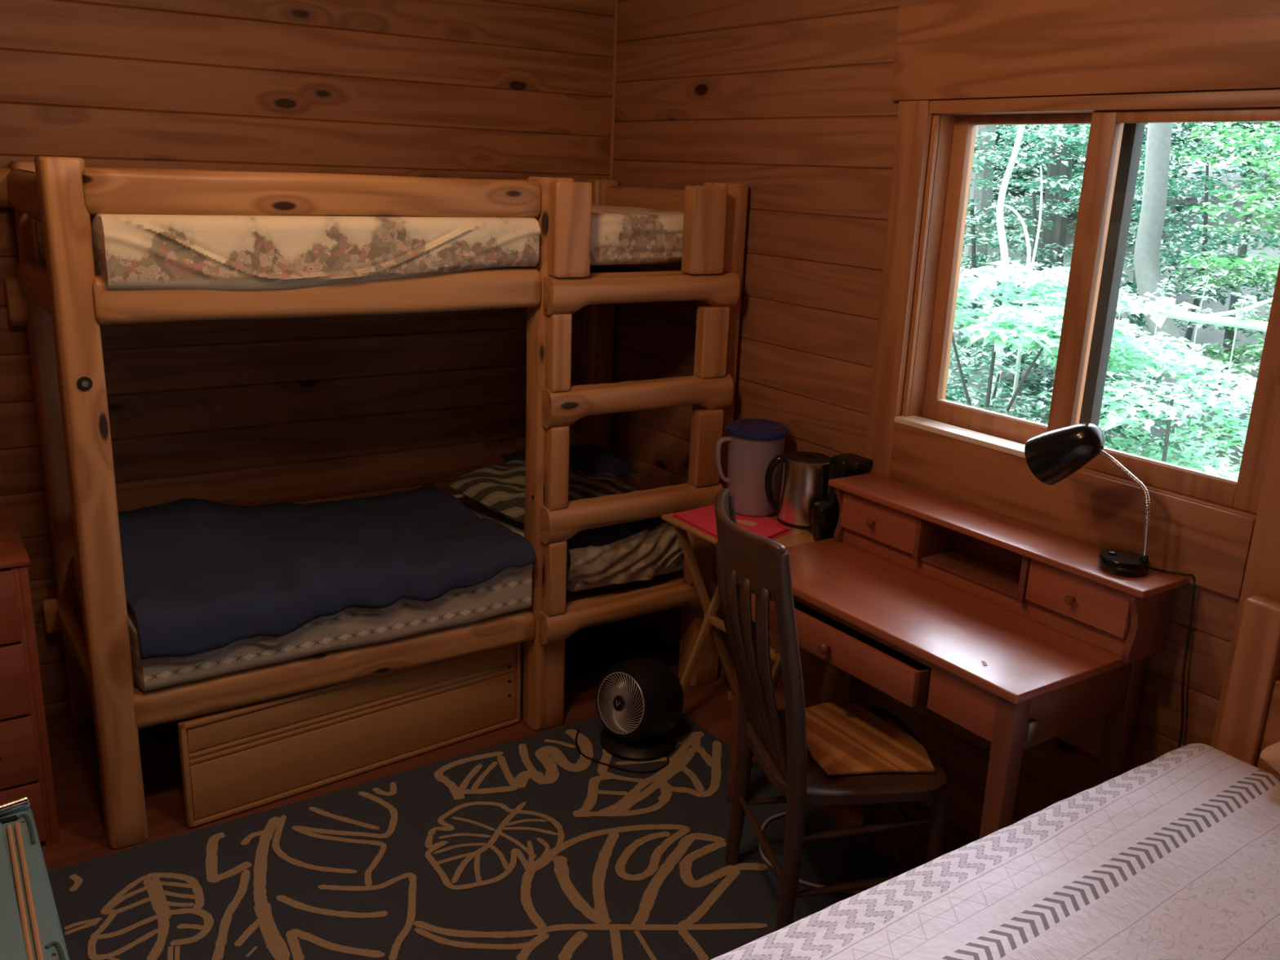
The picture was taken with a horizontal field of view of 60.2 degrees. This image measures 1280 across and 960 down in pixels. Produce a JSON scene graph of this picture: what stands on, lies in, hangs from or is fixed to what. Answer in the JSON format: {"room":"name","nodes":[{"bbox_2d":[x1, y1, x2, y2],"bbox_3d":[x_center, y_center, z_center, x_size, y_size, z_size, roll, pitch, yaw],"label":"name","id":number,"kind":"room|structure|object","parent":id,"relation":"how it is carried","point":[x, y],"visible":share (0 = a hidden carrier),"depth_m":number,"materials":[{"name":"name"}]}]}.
{"room":"cabin bedroom","nodes":[
{"label":"cabin bedroom","id":0,"kind":"room"},
{"bbox_2d":[0,0,614,717],"bbox_3d":[-1.878,-0.448,3.148,4.200,2.500,0.051,-8,19,-33],"label":"wall","id":1,"kind":"structure","parent":0,"point":[261,411],"depth_m":3.56,"materials":[{"name":"brown wood"}]},
{"bbox_2d":[608,0,618,179],"bbox_3d":[-0.126,-0.695,4.267,0.012,2.500,0.012,-8,19,-33],"label":"trim","id":2,"kind":"structure","parent":1,"relation":"attached to","point":[616,2],"depth_m":4.05,"materials":[{"name":"brown wood"}]},
{"bbox_2d":[40,617,978,871],"bbox_3d":[-0.400,1.446,1.372,4.450,0.060,5.650,-8,19,-33],"label":"floor","id":3,"kind":"structure","parent":0,"point":[591,652],"depth_m":3.28,"materials":[{"name":"brown wood"}]},
{"bbox_2d":[0,511,60,846],"bbox_3d":[-1.883,0.562,2.727,0.702,0.788,0.451,-8,19,-33],"label":"dresser","id":4,"kind":"object","parent":3,"relation":"on","point":[25,763],"visible":0.78,"depth_m":2.74,"materials":[{"name":"red wood"}]},
{"bbox_2d":[177,642,520,828],"bbox_3d":[-0.798,0.709,3.233,1.045,0.305,0.028,-10,20,-37],"label":"drawer","id":5,"kind":"object","parent":3,"relation":"on","point":[235,760],"visible":0.86,"depth_m":3.17,"materials":[{"name":"brown wood"}]},
{"bbox_2d":[0,155,748,848],"bbox_3d":[-0.736,-0.086,3.460,2.015,1.722,0.899,-8,19,-33],"label":"bunk bed","id":6,"kind":"object","parent":3,"relation":"on","point":[62,303],"visible":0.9,"depth_m":3.08,"materials":[{"name":"brown wood"}]},
{"bbox_2d":[35,204,684,290],"bbox_3d":[-0.706,-0.704,3.235,1.800,0.202,0.795,-8,19,-33],"label":"mattress","id":7,"kind":"object","parent":6,"relation":"on","point":[131,251],"visible":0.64,"depth_m":2.75,"materials":[{"name":"beige fabric"}]},
{"bbox_2d":[72,493,684,691],"bbox_3d":[-0.741,0.263,3.531,1.830,0.172,0.764,-8,19,-33],"label":"mattress","id":8,"kind":"object","parent":6,"relation":"on","point":[508,593],"visible":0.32,"depth_m":3.10,"materials":[{"name":"grey fabric"}]},
{"bbox_2d":[118,484,536,660],"bbox_3d":[-0.985,0.210,3.315,1.111,0.186,0.779,-8,19,-33],"label":"comforter","id":9,"kind":"object","parent":8,"relation":"on","point":[201,575],"visible":0.98,"depth_m":3.14,"materials":[{"name":"blue fabric"}]},
{"bbox_2d":[139,564,533,665],"bbox_3d":[-0.784,0.359,3.044,1.107,0.124,0.014,-8,19,-33],"label":"sheet","id":10,"kind":"object","parent":8,"relation":"on","point":[268,642],"visible":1,"depth_m":2.98,"materials":[{"name":"fabric"}]},
{"bbox_2d":[445,458,637,523],"bbox_3d":[-0.326,0.020,3.826,0.458,0.133,0.560,15,20,38],"label":"pillow","id":11,"kind":"object","parent":8,"relation":"on","point":[499,488],"visible":0.57,"depth_m":3.73,"materials":[{"name":"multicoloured fabric"}]},
{"bbox_2d":[499,444,637,476],"bbox_3d":[-0.262,-0.067,4.021,0.420,0.077,0.360,-6,18,-28],"label":"blanket","id":12,"kind":"object","parent":11,"relation":"on","point":[589,460],"visible":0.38,"depth_m":3.99,"materials":[{"name":"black fabric"}]},
{"bbox_2d":[567,516,667,548],"bbox_3d":[-0.062,0.126,3.645,0.519,0.089,0.238,-8,19,-33],"label":"blanket","id":13,"kind":"object","parent":8,"relation":"on","point":[603,535],"visible":0.38,"depth_m":3.49,"materials":[{"name":"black fabric"}]},
{"bbox_2d":[567,522,687,584],"bbox_3d":[0.005,0.237,3.584,0.542,0.202,0.045,-8,19,-33],"label":"pillow","id":14,"kind":"object","parent":8,"relation":"on","point":[642,555],"visible":0.74,"depth_m":3.56,"materials":[{"name":"beige fabric"}]},
{"bbox_2d":[47,712,906,959],"bbox_3d":[-0.364,1.155,2.269,2.460,0.014,2.075,-8,19,-33],"label":"area rug","id":15,"kind":"object","parent":3,"relation":"on","point":[532,847],"visible":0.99,"depth_m":2.80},
{"bbox_2d":[0,795,69,959],"bbox_3d":[-1.277,0.979,1.880,0.544,0.455,0.765,-8,19,-33],"label":"case","id":16,"kind":"object","parent":15,"relation":"on","point":[30,926],"visible":1,"depth_m":1.99,"materials":[{"name":"teal plastic"}]},
{"bbox_2d":[575,729,669,773],"bbox_3d":[-0.078,0.840,3.387,0.337,0.006,0.145,10,17,24],"label":"power cord","id":17,"kind":"object","parent":15,"relation":"on","point":[578,731],"visible":1,"depth_m":3.32,"materials":[{"name":"black plastic"}]},
{"bbox_2d":[595,657,683,761],"bbox_3d":[-0.004,0.690,3.433,0.241,0.275,0.263,-8,19,-33],"label":"desk fan","id":18,"kind":"object","parent":15,"relation":"on","point":[639,700],"visible":1,"depth_m":3.36,"materials":[{"name":"black plastic"}]},
{"bbox_2d":[597,671,644,734],"bbox_3d":[-0.060,0.679,3.359,0.188,0.183,0.049,16,21,39],"label":"grille","id":19,"kind":"object","parent":18,"relation":"attached to","point":[623,700],"depth_m":3.35,"materials":[{"name":"grey plastic"}]},
{"bbox_2d":[758,811,893,893],"bbox_3d":[0.449,0.977,2.965,0.298,0.011,0.506,-8,19,-33],"label":"cord","id":20,"kind":"object","parent":15,"relation":"on","point":[807,883],"visible":0.38,"depth_m":2.88,"materials":[{"name":"black plastic"}]},
{"bbox_2d":[714,488,949,931],"bbox_3d":[0.420,0.559,2.588,0.538,1.020,0.438,-1,16,-12],"label":"wooden chair","id":21,"kind":"object","parent":15,"relation":"on","point":[824,753],"visible":0.97,"depth_m":2.48,"materials":[{"name":"brown wood"}]},
{"bbox_2d":[661,511,831,702],"bbox_3d":[0.328,0.485,3.441,0.360,0.714,0.470,-8,19,-33],"label":"tray table","id":22,"kind":"object","parent":3,"relation":"on","point":[712,623],"visible":0.23,"depth_m":3.53,"materials":[{"name":"brown wood"}]},
{"bbox_2d":[671,504,789,539],"bbox_3d":[0.298,0.135,3.347,0.282,0.007,0.391,-8,19,-33],"label":"folder","id":23,"kind":"object","parent":22,"relation":"on","point":[703,519],"visible":0.47,"depth_m":3.36,"materials":[{"name":"red paper"}]},
{"bbox_2d":[715,417,789,516],"bbox_3d":[0.358,-0.039,3.444,0.197,0.278,0.197,10,18,26],"label":"pitcher","id":24,"kind":"object","parent":22,"relation":"on","point":[753,443],"visible":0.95,"depth_m":3.38,"materials":[{"name":"plastic"}]},
{"bbox_2d":[764,451,830,535],"bbox_3d":[0.491,0.034,3.319,0.186,0.231,0.164,-8,19,-33],"label":"kettle","id":25,"kind":"object","parent":22,"relation":"on","point":[805,474],"visible":0.77,"depth_m":3.27,"materials":[{"name":"metal"}]},
{"bbox_2d":[810,500,835,541],"bbox_3d":[0.532,0.122,3.221,0.068,0.119,0.068,-8,19,-33],"label":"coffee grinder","id":26,"kind":"object","parent":22,"relation":"on","point":[822,518],"visible":0.9,"depth_m":3.19,"materials":[{"name":"black plastic"}]},
{"bbox_2d":[826,453,873,537],"bbox_3d":[0.609,0.053,3.231,0.084,0.251,0.107,-8,19,-33],"label":"hair dryer","id":27,"kind":"object","parent":22,"relation":"on","point":[847,464],"visible":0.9,"depth_m":3.20,"materials":[{"name":"black plastic"}]},
{"bbox_2d":[726,472,1187,839],"bbox_3d":[0.691,0.575,2.780,0.536,0.930,0.967,-8,19,-33],"label":"writing desk","id":28,"kind":"object","parent":3,"relation":"on","point":[913,588],"visible":0.88,"depth_m":2.57,"materials":[{"name":"brown wood"}]},
{"bbox_2d":[981,660,987,666],"bbox_3d":[0.742,0.395,2.378,0.008,0.001,0.024,4,16,5],"label":"paper scrap","id":29,"kind":"object","parent":28,"relation":"on","point":[984,663],"visible":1,"depth_m":2.38,"materials":[{"name":"beige paper"}]},
{"bbox_2d":[842,526,1126,641],"bbox_3d":[0.866,0.236,2.797,0.119,0.008,0.884,-8,19,-33],"label":"shelf","id":30,"kind":"object","parent":28,"relation":"attached to","point":[1000,580],"depth_m":2.79,"materials":[{"name":"brown wood"}]},
{"bbox_2d":[1024,422,1195,748],"bbox_3d":[1.032,0.393,2.511,0.415,1.056,0.134,11,18,27],"label":"desk lamp","id":31,"kind":"object","parent":28,"relation":"on","point":[1052,456],"depth_m":2.41,"materials":[{"name":"black metal"}]},
{"bbox_2d":[1108,550,1116,555],"bbox_3d":[1.052,0.162,2.456,0.017,0.007,0.017,-8,19,-33],"label":"switch","id":32,"kind":"object","parent":31,"relation":"attached to","point":[1110,552],"depth_m":2.45,"materials":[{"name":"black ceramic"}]},
{"bbox_2d":[1215,593,1279,777],"bbox_3d":[0.841,0.993,1.291,2.019,0.952,1.460,-8,19,-33],"label":"bed","id":33,"kind":"object","parent":3,"relation":"on","point":[1250,722],"visible":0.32,"depth_m":2.26,"materials":[{"name":"brown wood"}]},
{"bbox_2d":[711,742,1279,959],"bbox_3d":[0.768,1.071,1.339,1.972,0.510,1.461,-8,19,-33],"label":"quilt","id":34,"kind":"object","parent":33,"relation":"on","point":[1175,855],"visible":1,"depth_m":1.82,"materials":[{"name":"white fabric"}]},
{"bbox_2d":[1260,741,1279,773],"bbox_3d":[1.413,0.593,1.929,0.130,0.121,0.620,-8,19,-33],"label":"pillow","id":35,"kind":"object","parent":34,"relation":"on","point":[1270,754],"visible":1,"depth_m":2.12,"materials":[{"name":"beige fabric"}]},
{"bbox_2d":[610,0,1279,838],"bbox_3d":[1.403,-0.034,2.150,0.051,2.500,5.400,-8,19,-33],"label":"wall","id":36,"kind":"structure","parent":0,"point":[788,100],"depth_m":3.35,"materials":[{"name":"brown wood"}]},
{"bbox_2d":[862,100,933,478],"bbox_3d":[0.726,-0.506,3.055,0.070,1.027,0.103,-8,19,-33],"label":"trim","id":37,"kind":"structure","parent":36,"relation":"attached to","point":[913,127],"depth_m":3.02,"materials":[{"name":"brown wood"}]},
{"bbox_2d":[888,422,1255,599],"bbox_3d":[0.998,0.042,2.717,0.022,0.178,1.005,-8,19,-33],"label":"trim","id":38,"kind":"structure","parent":36,"relation":"attached to","point":[1212,544],"depth_m":2.61,"materials":[{"name":"brown wood"}]},
{"bbox_2d":[890,0,1279,101],"bbox_3d":[1.574,-0.739,1.667,0.024,0.242,3.192,-8,19,-33],"label":"window valance","id":39,"kind":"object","parent":36,"relation":"attached to","point":[944,49],"depth_m":2.48,"materials":[{"name":"brown wood"}]},
{"bbox_2d":[894,88,1279,518],"bbox_3d":[1.067,-0.453,2.618,0.156,0.862,1.125,-8,19,-33],"label":"window","id":40,"kind":"structure","parent":36,"relation":"in","point":[1117,122],"depth_m":2.61,"materials":[{"name":"brown wood"}]},
{"bbox_2d":[1210,400,1279,748],"bbox_3d":[1.330,0.208,2.298,0.070,1.940,0.108,-8,19,-33],"label":"trim","id":41,"kind":"structure","parent":36,"relation":"attached to","point":[1262,573],"depth_m":2.28,"materials":[{"name":"brown wood"}]},
{"label":"outside","id":42,"kind":"structure","parent":0,"visible":0},
{"bbox_2d":[945,121,1279,479],"bbox_3d":[9.921,-8.055,19.160,34.000,10.938,44.000,-8,19,-33],"label":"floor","id":43,"kind":"structure","parent":42,"point":[1206,335],"depth_m":16.45,"materials":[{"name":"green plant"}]},
{"bbox_2d":[951,124,995,365],"bbox_3d":[4.298,-5.206,12.882,1.614,7.833,2.592,-1,16,-13],"label":"tree","id":44,"kind":"object","parent":43,"relation":"on","point":[975,194],"visible":0.15,"depth_m":12.93,"materials":[{"name":"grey plant"}]},
{"bbox_2d":[963,125,1041,244],"bbox_3d":[4.582,-4.373,16.715,3.149,3.336,2.754,3,16,3],"label":"tree","id":45,"kind":"object","parent":43,"relation":"on","point":[1011,230],"visible":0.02,"depth_m":16.74,"materials":[{"name":"green plant"}]},
{"bbox_2d":[989,124,1025,411],"bbox_3d":[2.677,-2.084,8.840,1.910,4.394,2.321,-8,19,-33],"label":"tree","id":46,"kind":"object","parent":43,"relation":"on","point":[1000,211],"visible":0.09,"depth_m":8.86,"materials":[{"name":"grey plant"}]},
{"bbox_2d":[966,124,1048,220],"bbox_3d":[6.196,-6.612,21.693,5.325,3.127,5.418,-8,19,-33],"label":"tree","id":47,"kind":"object","parent":43,"relation":"on","point":[1031,144],"visible":0.02,"depth_m":20.59,"materials":[{"name":"green plant"}]},
{"bbox_2d":[955,124,1071,308],"bbox_3d":[3.893,-3.110,13.850,3.174,3.066,2.734,8,17,20],"label":"tree","id":48,"kind":"object","parent":43,"relation":"on","point":[1027,198],"visible":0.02,"depth_m":13.63,"materials":[{"name":"green plant"}]},
{"bbox_2d":[988,164,1042,416],"bbox_3d":[2.458,-0.830,7.656,0.369,2.611,0.385,7,16,15],"label":"sapling","id":49,"kind":"object","parent":43,"relation":"on","point":[1028,242],"visible":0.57,"depth_m":7.32,"materials":[{"name":"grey plant"}]},
{"bbox_2d":[946,159,1112,409],"bbox_3d":[3.247,-1.787,10.842,3.271,2.734,2.630,-8,19,-33],"label":"tree","id":50,"kind":"object","parent":43,"relation":"on","point":[986,220],"visible":0.23,"depth_m":10.54,"materials":[{"name":"green plant"}]},
{"bbox_2d":[1036,124,1064,311],"bbox_3d":[4.632,-4.994,12.339,1.471,7.403,2.634,-2,16,-15],"label":"tree","id":51,"kind":"object","parent":43,"relation":"on","point":[1047,236],"visible":0.17,"depth_m":13.37,"materials":[{"name":"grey plant"}]},
{"bbox_2d":[1052,124,1075,265],"bbox_3d":[6.260,-6.136,15.302,1.135,7.370,3.702,4,16,7],"label":"tree","id":52,"kind":"object","parent":43,"relation":"on","point":[1060,233],"visible":0.18,"depth_m":16.05,"materials":[{"name":"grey plant"}]},
{"bbox_2d":[950,124,1185,382],"bbox_3d":[4.386,-2.429,12.216,3.033,2.940,2.986,-8,19,-33],"label":"tree","id":53,"kind":"object","parent":43,"relation":"on","point":[1033,207],"visible":0.22,"depth_m":12.13,"materials":[{"name":"green plant"}]},
{"bbox_2d":[951,260,1220,412],"bbox_3d":[2.058,-0.253,6.557,1.756,2.071,2.059,-8,19,-33],"label":"bush","id":54,"kind":"object","parent":43,"relation":"on","point":[1042,332],"visible":0.63,"depth_m":5.94,"materials":[{"name":"green plant"}]},
{"bbox_2d":[945,342,1226,469],"bbox_3d":[2.296,-0.191,7.440,2.279,1.487,2.711,-8,19,-33],"label":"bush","id":55,"kind":"object","parent":43,"relation":"on","point":[995,388],"visible":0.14,"depth_m":7.18,"materials":[{"name":"green plant"}]},
{"bbox_2d":[1108,285,1137,386],"bbox_3d":[2.959,-0.836,6.879,0.168,0.744,0.141,3,16,4],"label":"sapling","id":56,"kind":"object","parent":55,"relation":"on","point":[1126,286],"visible":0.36,"depth_m":6.78,"materials":[{"name":"green plant"}]},
{"bbox_2d":[1144,279,1175,403],"bbox_3d":[3.114,-0.817,6.677,0.158,0.789,0.162,-8,19,-33],"label":"sapling","id":57,"kind":"object","parent":55,"relation":"on","point":[1162,292],"visible":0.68,"depth_m":6.59,"materials":[{"name":"green plant"}]},
{"bbox_2d":[968,122,1211,214],"bbox_3d":[8.151,-6.431,20.412,5.276,3.127,5.215,-8,19,-33],"label":"tree","id":58,"kind":"object","parent":43,"relation":"on","point":[1075,162],"visible":0.09,"depth_m":20.16,"materials":[{"name":"green plant"}]},
{"bbox_2d":[992,123,1223,218],"bbox_3d":[7.686,-6.325,20.257,5.237,3.127,5.013,-8,19,-33],"label":"tree","id":59,"kind":"object","parent":43,"relation":"on","point":[1078,170],"visible":0.08,"depth_m":19.92,"materials":[{"name":"green plant"}]},
{"bbox_2d":[951,127,1279,403],"bbox_3d":[4.379,-1.867,10.562,2.735,2.884,3.084,-8,19,-33],"label":"tree","id":60,"kind":"object","parent":43,"relation":"on","point":[1049,143],"visible":0.34,"depth_m":10.28,"materials":[{"name":"green plant"}]},
{"bbox_2d":[1036,124,1204,234],"bbox_3d":[7.934,-5.538,17.755,3.191,3.835,2.860,-8,19,-33],"label":"tree","id":61,"kind":"object","parent":43,"relation":"on","point":[1167,221],"visible":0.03,"depth_m":18.28,"materials":[{"name":"green plant"}]},
{"bbox_2d":[1006,315,1258,480],"bbox_3d":[2.940,0.173,5.794,1.917,1.743,4.098,5,16,10],"label":"bush","id":62,"kind":"object","parent":43,"relation":"on","point":[1196,407],"visible":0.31,"depth_m":6.01,"materials":[{"name":"green plant"}]},
{"bbox_2d":[1003,294,1272,332],"bbox_3d":[3.200,-1.040,6.449,0.126,0.326,2.706,-8,19,-31],"label":"fallen branch","id":63,"kind":"object","parent":62,"relation":"on","point":[1220,318],"visible":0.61,"depth_m":6.29,"materials":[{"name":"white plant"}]},
{"bbox_2d":[1182,272,1223,410],"bbox_3d":[3.264,-0.797,6.488,0.170,0.846,0.128,11,18,28],"label":"sapling","id":64,"kind":"object","parent":62,"relation":"on","point":[1204,278],"visible":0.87,"depth_m":6.39,"materials":[{"name":"green plant"}]},
{"bbox_2d":[1220,291,1257,420],"bbox_3d":[3.392,-0.686,6.288,0.174,0.752,0.150,1,16,-6],"label":"sapling","id":65,"kind":"object","parent":62,"relation":"on","point":[1253,298],"visible":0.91,"depth_m":6.21,"materials":[{"name":"green plant"}]},
{"bbox_2d":[1127,271,1142,323],"bbox_3d":[6.814,-5.680,14.300,2.607,7.336,1.193,9,17,21],"label":"tree","id":66,"kind":"object","parent":43,"relation":"on","point":[1130,321],"visible":0.05,"depth_m":14.69,"materials":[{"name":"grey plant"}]},
{"bbox_2d":[1059,124,1239,277],"bbox_3d":[7.049,-4.235,15.336,2.400,3.550,3.126,8,17,18],"label":"tree","id":67,"kind":"object","parent":43,"relation":"on","point":[1071,196],"visible":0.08,"depth_m":15.13,"materials":[{"name":"green plant"}]},
{"bbox_2d":[1133,123,1213,467],"bbox_3d":[4.588,-4.276,9.268,3.824,8.596,4.482,-2,16,-16],"label":"tree","id":68,"kind":"object","parent":43,"relation":"on","point":[1148,237],"visible":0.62,"depth_m":9.64,"materials":[{"name":"grey plant"}]},
{"bbox_2d":[1125,122,1278,349],"bbox_3d":[6.544,-2.950,12.734,2.942,3.304,3.235,-8,19,-33],"label":"tree","id":69,"kind":"object","parent":43,"relation":"on","point":[1205,247],"visible":0.27,"depth_m":12.79,"materials":[{"name":"green plant"}]},
{"bbox_2d":[1128,133,1279,453],"bbox_3d":[5.571,-1.201,8.568,3.216,2.850,2.942,-8,19,-33],"label":"tree","id":70,"kind":"object","parent":43,"relation":"on","point":[1273,165],"visible":0.41,"depth_m":9.01,"materials":[{"name":"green plant"}]},
{"bbox_2d":[1140,121,1279,177],"bbox_3d":[11.234,-7.089,20.177,4.983,3.127,4.731,10,17,24],"label":"tree","id":71,"kind":"object","parent":43,"relation":"on","point":[1270,126],"visible":0.07,"depth_m":20.14,"materials":[{"name":"green plant"}]},
{"bbox_2d":[1160,121,1279,377],"bbox_3d":[6.291,-2.014,10.599,3.101,3.097,2.561,-8,19,-33],"label":"tree","id":72,"kind":"object","parent":43,"relation":"on","point":[1212,161],"visible":0.48,"depth_m":10.44,"materials":[{"name":"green plant"}]},
{"bbox_2d":[1173,187,1279,467],"bbox_3d":[5.107,-0.809,7.563,2.568,2.739,3.108,-2,16,-15],"label":"tree","id":73,"kind":"object","parent":43,"relation":"on","point":[1215,260],"visible":0.52,"depth_m":8.01,"materials":[{"name":"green plant"}]},
{"bbox_2d":[1191,121,1279,179],"bbox_3d":[11.841,-6.377,18.307,5.307,3.127,5.194,-8,19,-33],"label":"tree","id":74,"kind":"object","parent":43,"relation":"on","point":[1252,123],"visible":0.1,"depth_m":19.23,"materials":[{"name":"green plant"}]},
{"bbox_2d":[1198,130,1279,238],"bbox_3d":[9.005,-4.049,14.435,2.744,3.414,3.160,-8,19,-33],"label":"tree","id":75,"kind":"object","parent":43,"relation":"on","point":[1236,167],"visible":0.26,"depth_m":14.99,"materials":[{"name":"green plant"}]},
{"bbox_2d":[1217,121,1264,385],"bbox_3d":[6.531,-4.669,10.976,2.544,7.817,1.640,-8,19,-33],"label":"tree","id":76,"kind":"object","parent":43,"relation":"on","point":[1228,334],"visible":0.25,"depth_m":11.58,"materials":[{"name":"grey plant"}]},
{"bbox_2d":[1233,206,1279,304],"bbox_3d":[8.239,-2.952,12.256,2.996,3.286,3.128,-8,19,-33],"label":"tree","id":77,"kind":"object","parent":43,"relation":"on","point":[1268,296],"visible":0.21,"depth_m":13.00,"materials":[{"name":"green plant"}]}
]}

